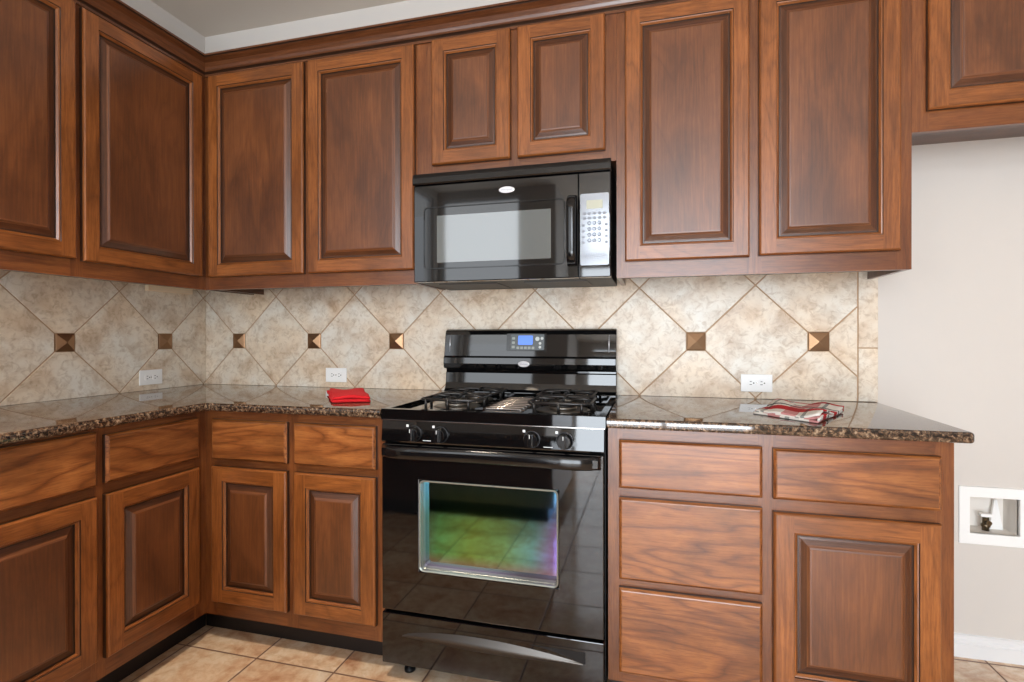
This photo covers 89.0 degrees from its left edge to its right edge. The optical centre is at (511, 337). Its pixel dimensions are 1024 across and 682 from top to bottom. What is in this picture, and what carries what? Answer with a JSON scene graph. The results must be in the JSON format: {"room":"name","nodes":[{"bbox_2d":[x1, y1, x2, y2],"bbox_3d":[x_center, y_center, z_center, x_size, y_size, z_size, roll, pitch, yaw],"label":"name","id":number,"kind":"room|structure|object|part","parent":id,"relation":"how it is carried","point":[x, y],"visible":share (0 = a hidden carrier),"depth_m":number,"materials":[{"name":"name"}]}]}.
{"room":"kitchen","nodes":[
{"label":"kitchen","id":0,"kind":"room"},
{"bbox_2d":[121,0,204,53],"bbox_3d":[-2.174,-0.206,0.885,0.120,2.743,3.900,0,0,15],"label":"wall","id":1,"kind":"structure","parent":0,"point":[149,9],"depth_m":2.54,"materials":[{"name":"grey paint"}]},
{"bbox_2d":[0,0,204,294],"bbox_3d":[-1.653,-0.706,1.969,0.330,0.984,1.305,0,0,15],"label":"upper cabinet","id":2,"kind":"object","parent":1,"relation":"attached to","point":[102,132],"visible":0.96,"depth_m":1.89,"materials":[{"name":"brown wood"}]},
{"bbox_3d":[-1.593,-0.723,1.578,0.013,0.777,0.389,0,0,15],"label":"raised panel","id":3,"kind":"part","parent":2,"relation":"part of","materials":[{"name":"brown wood"}]},
{"bbox_3d":[-1.596,-0.723,1.579,0.021,0.900,0.512,0,0,15],"label":"door","id":4,"kind":"part","parent":2,"relation":"part of","materials":[{"name":"brown wood"}]},
{"bbox_2d":[73,0,204,77],"bbox_3d":[-1.509,-1.212,1.828,0.064,0.069,1.110,0,0,15],"label":"crown molding","id":5,"kind":"structure","parent":2,"relation":"attached to","point":[118,13],"depth_m":2.07,"materials":[{"name":"brown wood"}]},
{"bbox_3d":[-1.460,-0.721,2.095,0.021,0.900,0.509,0,0,15],"label":"door","id":6,"kind":"part","parent":2,"relation":"part of","materials":[{"name":"brown wood"}]},
{"bbox_3d":[-1.456,-0.721,2.094,0.013,0.777,0.386,0,0,15],"label":"raised panel","id":7,"kind":"part","parent":2,"relation":"part of","materials":[{"name":"brown wood"}]},
{"bbox_2d":[0,270,205,405],"bbox_3d":[-1.788,-0.015,2.061,0.023,0.526,1.410,0,0,15],"label":"tile backsplash","id":8,"kind":"structure","parent":1,"relation":"attached to","point":[61,337],"depth_m":2.18,"materials":[{"name":"beige tile"}]},
{"bbox_2d":[139,369,161,385],"bbox_3d":[-1.687,0.186,2.438,0.007,0.069,0.115,0,0,15],"label":"wall outlet","id":9,"kind":"object","parent":8,"relation":"attached to","point":[146,377],"visible":1,"depth_m":2.43,"materials":[{"name":"white plastic"}]},
{"bbox_2d":[145,374,150,380],"bbox_3d":[-1.690,0.186,2.419,0.003,0.033,0.029,0,0,15],"label":"receptacle","id":10,"kind":"object","parent":9,"relation":"attached to","point":[147,376],"depth_m":2.42,"materials":[{"name":"grey plastic"}]},
{"bbox_2d":[152,373,157,379],"bbox_3d":[-1.680,0.186,2.456,0.003,0.033,0.029,0,0,15],"label":"receptacle","id":11,"kind":"object","parent":9,"relation":"attached to","point":[154,375],"depth_m":2.45,"materials":[{"name":"grey plastic"}]},
{"bbox_2d":[150,0,407,36],"bbox_3d":[0.573,-1.618,-0.302,7.500,0.080,5.020,0,0,15],"label":"ceiling","id":12,"kind":"structure","parent":0,"point":[208,18],"depth_m":2.53,"materials":[{"name":"beige paint"}]},
{"bbox_2d":[120,625,1023,681],"bbox_3d":[0.577,1.195,-0.294,7.500,0.060,5.020,0,0,15],"label":"floor","id":13,"kind":"structure","parent":0,"point":[211,653],"depth_m":1.84,"materials":[{"name":"tile"}]},
{"bbox_2d":[0,411,205,681],"bbox_3d":[-1.559,0.721,1.730,0.632,0.883,0.882,0,0,15],"label":"base cabinet","id":14,"kind":"object","parent":13,"relation":"on","point":[103,530],"visible":0.96,"depth_m":1.63,"materials":[{"name":"brown wood"}]},
{"bbox_3d":[-1.318,0.745,1.433,0.013,0.384,0.225,0,0,15],"label":"raised panel","id":15,"kind":"part","parent":14,"relation":"part of","materials":[{"name":"brown wood"}]},
{"bbox_3d":[-1.323,0.374,1.433,0.020,0.167,0.348,0,0,15],"label":"drawer","id":16,"kind":"part","parent":14,"relation":"part of","materials":[{"name":"brown wood"}]},
{"bbox_3d":[-1.321,0.745,1.434,0.021,0.507,0.348,0,0,15],"label":"door","id":17,"kind":"part","parent":14,"relation":"part of","materials":[{"name":"brown wood"}]},
{"bbox_3d":[-1.227,0.379,1.795,0.020,0.151,0.348,0,0,15],"label":"drawer","id":18,"kind":"part","parent":14,"relation":"part of","materials":[{"name":"brown wood"}]},
{"bbox_3d":[-1.226,0.746,1.796,0.021,0.512,0.348,0,0,15],"label":"door","id":19,"kind":"part","parent":14,"relation":"part of","materials":[{"name":"brown wood"}]},
{"bbox_3d":[-1.222,0.746,1.795,0.013,0.389,0.225,0,0,15],"label":"raised panel","id":20,"kind":"part","parent":14,"relation":"part of","materials":[{"name":"brown wood"}]},
{"bbox_2d":[0,384,443,444],"bbox_3d":[-1.135,0.263,1.878,1.378,0.030,1.450,0,0,15],"label":"countertop","id":21,"kind":"structure","parent":14,"relation":"on","point":[36,420],"depth_m":1.91,"materials":[{"name":"brown stone"}]},
{"bbox_2d":[327,388,370,402],"bbox_3d":[-0.663,0.230,2.102,0.144,0.028,0.349,0,0,-22],"label":"folded towel","id":22,"kind":"object","parent":21,"relation":"on","point":[356,394],"visible":1,"depth_m":1.98,"materials":[{"name":"red fabric"}]},
{"bbox_2d":[205,411,384,654],"bbox_3d":[-0.771,0.718,2.205,0.839,0.883,0.632,0,0,15],"label":"base cabinet","id":23,"kind":"object","parent":13,"relation":"on","point":[294,502],"visible":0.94,"depth_m":1.90,"materials":[{"name":"brown wood"}]},
{"bbox_3d":[-0.980,0.747,1.941,0.210,0.392,0.013,0,0,15],"label":"raised panel","id":24,"kind":"part","parent":23,"relation":"part of","materials":[{"name":"brown wood"}]},
{"bbox_3d":[-0.980,0.386,1.944,0.333,0.151,0.020,0,0,15],"label":"drawer","id":25,"kind":"part","parent":23,"relation":"part of","materials":[{"name":"brown wood"}]},
{"bbox_3d":[-0.979,0.747,1.945,0.333,0.515,0.021,0,0,15],"label":"door","id":26,"kind":"part","parent":23,"relation":"part of","materials":[{"name":"brown wood"}]},
{"bbox_3d":[-0.632,0.746,1.849,0.206,0.392,0.013,0,0,15],"label":"raised panel","id":27,"kind":"part","parent":23,"relation":"part of","materials":[{"name":"brown wood"}]},
{"bbox_3d":[-0.631,0.385,1.852,0.330,0.151,0.020,0,0,15],"label":"drawer","id":28,"kind":"part","parent":23,"relation":"part of","materials":[{"name":"brown wood"}]},
{"bbox_3d":[-0.631,0.746,1.852,0.330,0.515,0.021,0,0,15],"label":"door","id":29,"kind":"part","parent":23,"relation":"part of","materials":[{"name":"brown wood"}]},
{"bbox_2d":[381,329,616,681],"bbox_3d":[-0.008,0.562,1.957,0.755,1.194,0.675,0,0,15],"label":"gas range","id":30,"kind":"object","parent":13,"relation":"on","point":[495,482],"visible":0.99,"depth_m":1.70,"materials":[{"name":"black metal"}]},
{"bbox_3d":[-0.330,0.321,1.730,0.051,0.051,0.024,0,0,15],"label":"knob","id":31,"kind":"part","parent":30,"relation":"part of","materials":[{"name":"black plastic"}]},
{"bbox_3d":[-0.239,0.321,1.706,0.051,0.051,0.024,0,0,15],"label":"knob","id":32,"kind":"part","parent":30,"relation":"part of","materials":[{"name":"black plastic"}]},
{"bbox_3d":[-0.202,0.247,1.931,0.175,0.014,0.175,0,0,15],"label":"burner","id":33,"kind":"part","parent":30,"relation":"part of","materials":[{"name":"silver metal"}]},
{"bbox_3d":[-0.146,0.246,2.141,0.144,0.014,0.144,0,0,15],"label":"burner","id":34,"kind":"part","parent":30,"relation":"part of","materials":[{"name":"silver metal"}]},
{"bbox_3d":[-0.088,0.380,1.655,0.730,0.045,0.051,0,0,15],"label":"door handle","id":35,"kind":"part","parent":30,"relation":"part of","materials":[{"name":"black plastic"}]},
{"bbox_3d":[-0.077,0.990,1.670,0.607,0.036,0.016,0,0,15],"label":"drawer pull","id":36,"kind":"part","parent":30,"relation":"part of","materials":[{"name":"grey metal"}]},
{"bbox_3d":[-0.078,0.318,1.691,0.749,0.074,0.032,0,0,15],"label":"control panel","id":37,"kind":"part","parent":30,"relation":"part of","materials":[{"name":"black metal"}]},
{"bbox_3d":[-0.076,0.641,1.700,0.746,0.562,0.045,0,0,15],"label":"oven door","id":38,"kind":"part","parent":30,"relation":"part of","materials":[{"name":"black metal"}]},
{"bbox_3d":[-0.075,1.018,1.703,0.746,0.172,0.050,0,0,15],"label":"storage drawer","id":39,"kind":"part","parent":30,"relation":"part of","materials":[{"name":"black metal"}]},
{"bbox_2d":[381,395,616,428],"bbox_3d":[-0.011,0.260,1.945,0.755,0.036,0.546,0,0,15],"label":"cooktop","id":40,"kind":"object","parent":30,"relation":"in","point":[495,411],"depth_m":1.74,"materials":[{"name":"black metal"}]},
{"bbox_3d":[0.059,0.321,1.627,0.051,0.051,0.024,0,0,15],"label":"knob","id":41,"kind":"part","parent":30,"relation":"part of","materials":[{"name":"black plastic"}]},
{"bbox_3d":[0.179,0.247,1.831,0.190,0.014,0.190,0,0,15],"label":"burner","id":42,"kind":"part","parent":30,"relation":"part of","materials":[{"name":"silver metal"}]},
{"bbox_3d":[0.160,0.321,1.600,0.051,0.051,0.024,0,0,15],"label":"knob","id":43,"kind":"part","parent":30,"relation":"part of","materials":[{"name":"black plastic"}]},
{"bbox_3d":[0.218,0.246,2.045,0.144,0.014,0.144,0,0,15],"label":"burner","id":44,"kind":"part","parent":30,"relation":"part of","materials":[{"name":"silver metal"}]},
{"bbox_2d":[608,428,953,681],"bbox_3d":[0.812,0.717,1.786,0.907,0.883,0.632,0,0,15],"label":"base cabinet","id":45,"kind":"object","parent":13,"relation":"on","point":[733,557],"visible":0.9,"depth_m":1.48,"materials":[{"name":"brown wood"}]},
{"bbox_3d":[0.523,0.387,1.547,0.403,0.147,0.020,0,0,15],"label":"drawer","id":46,"kind":"part","parent":45,"relation":"part of","materials":[{"name":"brown wood"}]},
{"bbox_3d":[0.523,0.614,1.547,0.403,0.250,0.020,0,0,15],"label":"drawer","id":47,"kind":"part","parent":45,"relation":"part of","materials":[{"name":"brown wood"}]},
{"bbox_3d":[0.524,0.895,1.548,0.403,0.260,0.020,0,0,15],"label":"drawer","id":48,"kind":"part","parent":45,"relation":"part of","materials":[{"name":"brown wood"}]},
{"bbox_2d":[607,395,974,443],"bbox_3d":[0.832,0.260,1.771,0.956,0.030,0.650,0,0,15],"label":"countertop","id":49,"kind":"structure","parent":45,"relation":"on","point":[858,420],"depth_m":1.55,"materials":[{"name":"brown stone"}]},
{"bbox_2d":[753,399,843,422],"bbox_3d":[0.930,0.227,1.682,0.207,0.034,0.391,0,0,44],"label":"kitchen towel","id":50,"kind":"object","parent":49,"relation":"on","point":[817,412],"visible":1,"depth_m":1.62,"materials":[{"name":"fabric"}]},
{"bbox_3d":[0.942,0.753,1.433,0.284,0.390,0.013,0,0,15],"label":"raised panel","id":51,"kind":"part","parent":45,"relation":"part of","materials":[{"name":"brown wood"}]},
{"bbox_3d":[0.942,0.389,1.436,0.407,0.144,0.020,0,0,15],"label":"drawer","id":52,"kind":"part","parent":45,"relation":"part of","materials":[{"name":"brown wood"}]},
{"bbox_3d":[0.942,0.753,1.436,0.407,0.513,0.021,0,0,15],"label":"door","id":53,"kind":"part","parent":45,"relation":"part of","materials":[{"name":"brown wood"}]},
{"bbox_2d":[205,0,1023,640],"bbox_3d":[1.531,-0.214,1.984,6.720,2.743,0.120,0,0,15],"label":"wall","id":54,"kind":"structure","parent":0,"point":[951,325],"depth_m":1.89,"materials":[{"name":"grey paint"}]},
{"bbox_2d":[205,44,445,294],"bbox_3d":[-0.861,-0.708,2.381,1.067,0.984,0.330,0,0,15],"label":"upper cabinet","id":55,"kind":"object","parent":54,"relation":"attached to","point":[310,166],"visible":0.92,"depth_m":2.21,"materials":[{"name":"brown wood"}]},
{"bbox_3d":[-1.129,-0.724,2.288,0.372,0.781,0.013,0,0,15],"label":"raised panel","id":56,"kind":"part","parent":55,"relation":"part of","materials":[{"name":"brown wood"}]},
{"bbox_3d":[-1.128,-0.724,2.291,0.495,0.904,0.021,0,0,15],"label":"door","id":57,"kind":"part","parent":55,"relation":"part of","materials":[{"name":"brown wood"}]},
{"bbox_3d":[-0.630,-0.724,2.156,0.369,0.781,0.013,0,0,15],"label":"raised panel","id":58,"kind":"part","parent":55,"relation":"part of","materials":[{"name":"brown wood"}]},
{"bbox_3d":[-0.629,-0.724,2.159,0.492,0.904,0.021,0,0,15],"label":"door","id":59,"kind":"part","parent":55,"relation":"part of","materials":[{"name":"brown wood"}]},
{"bbox_2d":[205,0,689,77],"bbox_3d":[0.386,-1.215,1.868,3.708,0.069,0.064,0,0,15],"label":"crown molding","id":60,"kind":"structure","parent":55,"relation":"attached to","point":[511,14],"depth_m":2.07,"materials":[{"name":"brown wood"}]},
{"bbox_2d":[417,13,616,183],"bbox_3d":[0.036,-0.923,2.143,0.789,0.555,0.330,0,0,15],"label":"upper cabinet","id":61,"kind":"object","parent":54,"relation":"attached to","point":[546,92],"visible":0.89,"depth_m":1.98,"materials":[{"name":"brown wood"}]},
{"bbox_3d":[-0.162,-0.932,2.035,0.324,0.497,0.021,0,0,15],"label":"door","id":62,"kind":"part","parent":61,"relation":"part of","materials":[{"name":"brown wood"}]},
{"bbox_3d":[-0.163,-0.932,2.032,0.201,0.374,0.013,0,0,15],"label":"raised panel","id":63,"kind":"part","parent":61,"relation":"part of","materials":[{"name":"brown wood"}]},
{"bbox_2d":[412,158,616,289],"bbox_3d":[0.026,-0.421,2.090,0.755,0.419,0.421,0,0,15],"label":"microwave","id":64,"kind":"object","parent":61,"relation":"attached to","point":[546,225],"visible":1,"depth_m":1.93,"materials":[{"name":"black metal"}]},
{"bbox_3d":[-0.076,-0.381,1.941,0.548,0.238,0.004,0,0,15],"label":"window trim","id":65,"kind":"part","parent":64,"relation":"part of","materials":[{"name":"black plastic"}]},
{"bbox_3d":[-0.067,-0.399,1.960,0.637,0.372,0.039,0,0,15],"label":"door","id":66,"kind":"part","parent":64,"relation":"part of","materials":[{"name":"black glass"}]},
{"bbox_3d":[0.211,-0.380,1.847,0.033,0.251,0.046,0,0,15],"label":"door handle","id":67,"kind":"part","parent":64,"relation":"part of","materials":[{"name":"black plastic"}]},
{"bbox_3d":[0.297,-0.399,1.864,0.113,0.372,0.039,0,0,15],"label":"control panel","id":68,"kind":"part","parent":64,"relation":"part of","materials":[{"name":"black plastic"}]},
{"bbox_3d":[0.180,-0.932,1.945,0.330,0.497,0.021,0,0,15],"label":"door","id":69,"kind":"part","parent":61,"relation":"part of","materials":[{"name":"brown wood"}]},
{"bbox_3d":[0.179,-0.932,1.941,0.207,0.374,0.013,0,0,15],"label":"raised panel","id":70,"kind":"part","parent":61,"relation":"part of","materials":[{"name":"brown wood"}]},
{"bbox_2d":[205,272,877,401],"bbox_3d":[-0.123,-0.018,2.347,3.093,0.526,0.023,0,0,15],"label":"tile backsplash","id":71,"kind":"structure","parent":54,"relation":"attached to","point":[816,334],"depth_m":2.19,"materials":[{"name":"beige tile"}]},
{"bbox_2d":[326,368,346,381],"bbox_3d":[-0.857,0.184,2.541,0.115,0.069,0.007,0,0,15],"label":"wall outlet","id":72,"kind":"object","parent":71,"relation":"attached to","point":[332,374],"visible":1,"depth_m":2.54,"materials":[{"name":"white plastic"}]},
{"bbox_2d":[741,374,771,391],"bbox_3d":[0.966,0.181,2.059,0.115,0.069,0.007,0,0,15],"label":"wall outlet","id":73,"kind":"object","parent":71,"relation":"attached to","point":[749,382],"visible":1,"depth_m":2.06,"materials":[{"name":"white plastic"}]},
{"bbox_2d":[747,379,754,386],"bbox_3d":[0.946,0.181,2.062,0.029,0.033,0.003,0,0,15],"label":"receptacle","id":74,"kind":"object","parent":73,"relation":"attached to","point":[750,382],"depth_m":2.06,"materials":[{"name":"grey plastic"}]},
{"bbox_2d":[758,379,765,386],"bbox_3d":[0.984,0.181,2.052,0.029,0.033,0.003,0,0,15],"label":"receptacle","id":75,"kind":"object","parent":73,"relation":"attached to","point":[761,382],"depth_m":2.05,"materials":[{"name":"grey plastic"}]},
{"bbox_2d":[616,0,911,285],"bbox_3d":[0.866,-0.710,1.924,0.927,0.984,0.330,0,0,15],"label":"upper cabinet","id":76,"kind":"object","parent":54,"relation":"attached to","point":[755,137],"visible":0.98,"depth_m":1.76,"materials":[{"name":"brown wood"}]},
{"bbox_3d":[0.608,-0.726,1.828,0.292,0.780,0.013,0,0,15],"label":"raised panel","id":77,"kind":"part","parent":76,"relation":"part of","materials":[{"name":"brown wood"}]},
{"bbox_3d":[0.609,-0.726,1.832,0.415,0.903,0.021,0,0,15],"label":"door","id":78,"kind":"part","parent":76,"relation":"part of","materials":[{"name":"brown wood"}]},
{"bbox_3d":[1.039,-0.727,1.714,0.293,0.777,0.013,0,0,15],"label":"raised panel","id":79,"kind":"part","parent":76,"relation":"part of","materials":[{"name":"brown wood"}]},
{"bbox_3d":[1.040,-0.727,1.718,0.416,0.900,0.021,0,0,15],"label":"door","id":80,"kind":"part","parent":76,"relation":"part of","materials":[{"name":"brown wood"}]},
{"bbox_2d":[912,0,1023,145],"bbox_3d":[1.770,-0.929,1.684,0.942,0.548,0.330,0,0,15],"label":"upper cabinet","id":81,"kind":"object","parent":54,"relation":"attached to","point":[968,55],"visible":0.77,"depth_m":1.62,"materials":[{"name":"brown wood"}]},
{"bbox_3d":[1.512,-0.947,1.592,0.415,0.461,0.021,0,0,15],"label":"door","id":82,"kind":"part","parent":81,"relation":"part of","materials":[{"name":"brown wood"}]},
{"bbox_3d":[1.511,-0.947,1.589,0.292,0.338,0.013,0,0,15],"label":"raised panel","id":83,"kind":"part","parent":81,"relation":"part of","materials":[{"name":"brown wood"}]},
{"bbox_2d":[954,632,1023,664],"bbox_3d":[1.806,1.117,1.845,0.960,0.080,0.014,0,0,15],"label":"baseboard","id":84,"kind":"structure","parent":54,"relation":"attached to","point":[1002,650],"depth_m":1.87,"materials":[{"name":"white paint"}]},
{"bbox_2d":[958,485,1023,547],"bbox_3d":[1.740,0.643,1.911,0.216,0.208,0.095,0,0,15],"label":"water supply box","id":85,"kind":"object","parent":54,"relation":"attached to","point":[991,516],"visible":0.98,"depth_m":1.89,"materials":[{"name":"white plastic"}]},
{"bbox_3d":[1.736,0.651,1.911,0.038,0.012,0.020,0,0,15],"label":"valve handle","id":86,"kind":"part","parent":85,"relation":"part of","materials":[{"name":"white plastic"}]}
]}

